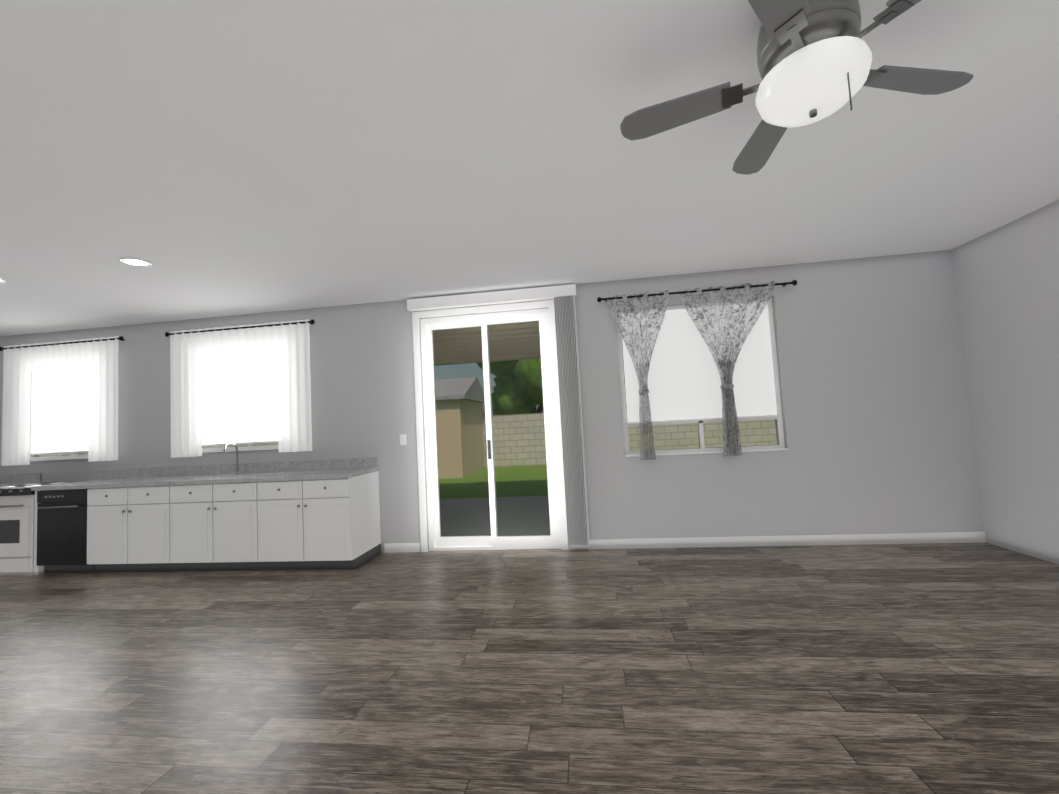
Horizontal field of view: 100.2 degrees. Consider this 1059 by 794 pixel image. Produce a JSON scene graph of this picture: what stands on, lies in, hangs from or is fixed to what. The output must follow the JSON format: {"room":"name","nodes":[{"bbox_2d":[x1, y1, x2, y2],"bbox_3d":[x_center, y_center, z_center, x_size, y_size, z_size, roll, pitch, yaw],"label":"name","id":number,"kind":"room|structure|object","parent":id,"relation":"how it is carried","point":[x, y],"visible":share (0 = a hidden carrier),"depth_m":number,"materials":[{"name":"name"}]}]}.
{"room":"open-plan living room","nodes":[
{"label":"open-plan living room","id":0,"kind":"room"},
{"bbox_2d":[0,250,982,552],"bbox_3d":[-1.392,0.300,4.901,11.400,2.740,0.150,-3,-3,7],"label":"wall","id":1,"kind":"structure","parent":0,"point":[878,436],"depth_m":4.37,"materials":[{"name":"grey paint"}]},
{"bbox_2d":[30,368,88,461],"bbox_3d":[-5.604,0.113,5.422,1.244,1.294,0.130,-3,-3,7],"label":"kitchen window","id":2,"kind":"structure","parent":1,"relation":"in","point":[59,413],"depth_m":5.43,"materials":[{"name":"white glass"}]},
{"bbox_2d":[0,336,124,465],"bbox_3d":[-5.619,0.058,5.326,1.738,1.460,0.107,-3,-3,7],"label":"curtain","id":3,"kind":"object","parent":1,"relation":"attached to","point":[98,357],"visible":1,"depth_m":5.31,"materials":[{"name":"white fabric"}]},
{"bbox_2d":[0,458,378,484],"bbox_3d":[-4.259,0.870,5.148,5.270,0.105,0.020,-3,-3,7],"label":"backsplash","id":4,"kind":"structure","parent":1,"relation":"attached to","point":[359,463],"depth_m":5.03,"materials":[{"name":"grey stone"}]},
{"bbox_2d":[201,353,278,452],"bbox_3d":[-3.261,-0.029,5.129,1.374,1.294,0.130,-3,-3,7],"label":"kitchen window","id":5,"kind":"structure","parent":1,"relation":"in","point":[239,400],"depth_m":5.13,"materials":[{"name":"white glass"}]},
{"bbox_2d":[165,319,314,457],"bbox_3d":[-3.277,-0.084,5.032,1.868,1.460,0.107,-3,-3,7],"label":"curtain","id":6,"kind":"object","parent":1,"relation":"attached to","point":[288,342],"visible":1,"depth_m":5.02,"materials":[{"name":"white fabric"}]},
{"bbox_2d":[384,543,420,552],"bbox_3d":[-1.362,1.615,4.744,0.400,0.095,0.014,-3,-3,7],"label":"baseboard","id":7,"kind":"structure","parent":1,"relation":"attached to","point":[400,547],"depth_m":4.74,"materials":[{"name":"white wood"}]},
{"bbox_2d":[400,434,406,444],"bbox_3d":[-1.374,0.464,4.805,0.072,0.116,0.018,-3,-3,7],"label":"light switch","id":8,"kind":"object","parent":1,"relation":"attached to","point":[402,439],"visible":1,"depth_m":4.81,"materials":[{"name":"grey plastic"}]},
{"bbox_2d":[412,300,568,551],"bbox_3d":[-0.443,0.312,4.695,1.570,2.590,0.016,-3,-3,7],"label":"door frame","id":9,"kind":"structure","parent":1,"relation":"attached to","point":[549,304],"depth_m":4.73,"materials":[{"name":"white wood"}]},
{"bbox_2d":[420,308,561,550],"bbox_3d":[-0.431,0.352,4.765,1.424,2.517,0.110,-3,-3,7],"label":"slider","id":10,"kind":"object","parent":1,"relation":"in","point":[493,540],"visible":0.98,"depth_m":4.75,"materials":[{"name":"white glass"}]},
{"bbox_2d":[407,284,589,547],"bbox_3d":[-0.350,0.223,4.633,1.820,2.670,0.086,-3,-3,7],"label":"door blinds","id":11,"kind":"object","parent":1,"relation":"attached to","point":[573,452],"visible":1,"depth_m":4.54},
{"bbox_2d":[597,280,796,459],"bbox_3d":[1.691,-0.246,4.389,1.928,1.680,0.134,-3,-3,7],"label":"curtain","id":12,"kind":"object","parent":1,"relation":"attached to","point":[724,318],"visible":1,"depth_m":4.39,"materials":[{"name":"fabric"}]},
{"bbox_2d":[616,298,787,456],"bbox_3d":[1.708,-0.195,4.499,1.554,1.524,0.130,-3,-3,7],"label":"dining room window","id":13,"kind":"structure","parent":1,"relation":"in","point":[684,382],"depth_m":4.49,"materials":[{"name":"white glass"}]},
{"bbox_2d":[570,532,985,549],"bbox_3d":[2.288,1.394,4.287,3.790,0.095,0.014,-3,-3,7],"label":"baseboard","id":14,"kind":"structure","parent":1,"relation":"attached to","point":[860,539],"depth_m":4.25,"materials":[{"name":"white wood"}]},
{"bbox_2d":[0,542,1058,793],"bbox_3d":[-2.255,1.322,-2.489,11.400,0.100,14.900,-3,-3,7],"label":"floor","id":15,"kind":"structure","parent":0,"point":[900,668],"depth_m":2.30,"materials":[{"name":"wood"}]},
{"bbox_2d":[12,485,43,560],"bbox_3d":[-6.401,1.512,5.086,0.965,0.875,0.618,-3,-3,7],"label":"base cabinet","id":16,"kind":"object","parent":15,"relation":"on","point":[35,521],"depth_m":4.65,"materials":[{"name":"wood"}]},
{"bbox_2d":[0,481,39,486],"bbox_3d":[-6.426,1.056,5.111,0.965,0.040,0.624,-3,-3,7],"label":"countertop","id":17,"kind":"structure","parent":16,"relation":"on","point":[6,483],"depth_m":5.32,"materials":[{"name":"grey stone"}]},
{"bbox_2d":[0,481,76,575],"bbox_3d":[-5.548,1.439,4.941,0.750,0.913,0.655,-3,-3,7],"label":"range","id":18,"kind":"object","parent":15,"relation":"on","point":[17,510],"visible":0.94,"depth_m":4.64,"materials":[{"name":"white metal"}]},
{"bbox_2d":[37,489,94,572],"bbox_3d":[-4.812,1.417,4.861,0.592,0.870,0.649,-3,-3,7],"label":"dishwasher","id":19,"kind":"object","parent":15,"relation":"on","point":[61,531],"visible":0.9,"depth_m":4.59,"materials":[{"name":"black metal"}]},
{"bbox_2d":[87,485,167,571],"bbox_3d":[-4.037,1.368,4.790,0.960,0.875,0.618,-3,-3,7],"label":"base cabinet","id":20,"kind":"object","parent":15,"relation":"on","point":[127,525],"depth_m":4.50,"materials":[{"name":"wood"}]},
{"bbox_2d":[168,481,255,570],"bbox_3d":[-3.086,1.311,4.671,0.960,0.875,0.618,-3,-3,7],"label":"base cabinet","id":21,"kind":"object","parent":15,"relation":"on","point":[212,524],"depth_m":4.38,"materials":[{"name":"wood"}]},
{"bbox_2d":[256,469,380,569],"bbox_3d":[-2.135,1.253,4.552,0.960,0.875,0.618,-3,-3,7],"label":"base cabinet","id":22,"kind":"object","parent":15,"relation":"on","point":[310,515],"depth_m":4.27,"materials":[{"name":"wood"}]},
{"bbox_2d":[32,469,371,488],"bbox_3d":[-3.437,0.874,4.737,3.540,0.040,0.624,-3,-3,7],"label":"countertop","id":23,"kind":"structure","parent":22,"relation":"on","point":[291,472],"depth_m":4.59,"materials":[{"name":"grey stone"}]},
{"bbox_2d":[0,0,1058,336],"bbox_3d":[-2.408,-1.558,-2.314,11.400,0.200,14.900,-3,-3,7],"label":"ceiling","id":24,"kind":"structure","parent":0,"point":[212,158],"depth_m":2.35,"materials":[{"name":"white paint"}]},
{"bbox_2d":[120,258,151,266],"bbox_3d":[-3.114,-1.064,3.505,0.194,0.008,0.194,-3,-3,7],"label":"recessed light","id":25,"kind":"object","parent":24,"relation":"in","point":[136,262],"visible":0.98,"depth_m":3.50,"materials":[{"name":"white"}]},
{"bbox_2d":[620,0,972,174],"bbox_3d":[0.985,-1.150,1.606,1.274,0.500,1.218,-3,-3,7],"label":"fan","id":26,"kind":"object","parent":24,"relation":"hanging from","point":[814,59],"visible":1,"depth_m":1.51,"materials":[{"name":"grey metal"}]},
{"bbox_2d":[952,200,1058,563],"bbox_3d":[3.861,-0.171,1.728,0.150,2.740,4.850,-3,-3,7],"label":"wall","id":27,"kind":"structure","parent":0,"point":[1007,282],"depth_m":3.67,"materials":[{"name":"grey paint"}]},
{"label":"outside","id":28,"kind":"structure","parent":0,"visible":0},
{"bbox_2d":[439,465,547,498],"bbox_3d":[2.309,2.564,21.670,55.000,0.100,34.250,-3,-3,7],"label":"ground","id":29,"kind":"structure","parent":28,"point":[482,489],"depth_m":10.08,"materials":[{"name":"green plant"}]},
{"bbox_2d":[435,377,484,478],"bbox_3d":[-3.330,0.906,13.119,3.750,2.770,2.800,-3,-3,7],"label":"shed","id":30,"kind":"object","parent":29,"relation":"on","point":[446,422],"depth_m":11.86,"materials":[{"name":"beige paint"}]},
{"bbox_2d":[204,408,776,466],"bbox_3d":[1.274,1.283,14.022,55.000,1.640,0.200,-3,-3,7],"label":"wall","id":31,"kind":"structure","parent":29,"relation":"on","point":[513,443],"depth_m":14.00,"materials":[{"name":"beige brick"}]},
{"bbox_2d":[440,496,550,535],"bbox_3d":[0.581,1.666,6.291,7.500,0.015,3.250,-3,-3,7],"label":"patio slab","id":32,"kind":"object","parent":29,"relation":"on","point":[542,520],"depth_m":6.37,"materials":[{"name":"concrete"}]},
{"bbox_2d":[477,358,543,415],"bbox_3d":[0.050,-0.324,16.548,4.322,5.291,4.051,-3,-3,7],"label":"tree","id":33,"kind":"object","parent":29,"relation":"on","point":[508,371],"depth_m":15.87,"materials":[{"name":"green plant"}]},
{"bbox_2d":[433,321,622,365],"bbox_3d":[0.512,0.251,6.426,7.500,2.860,3.350,-3,-3,7],"label":"roof","id":34,"kind":"structure","parent":29,"relation":"on","point":[440,337],"depth_m":7.04,"materials":[{"name":"brown wood"}]}
]}

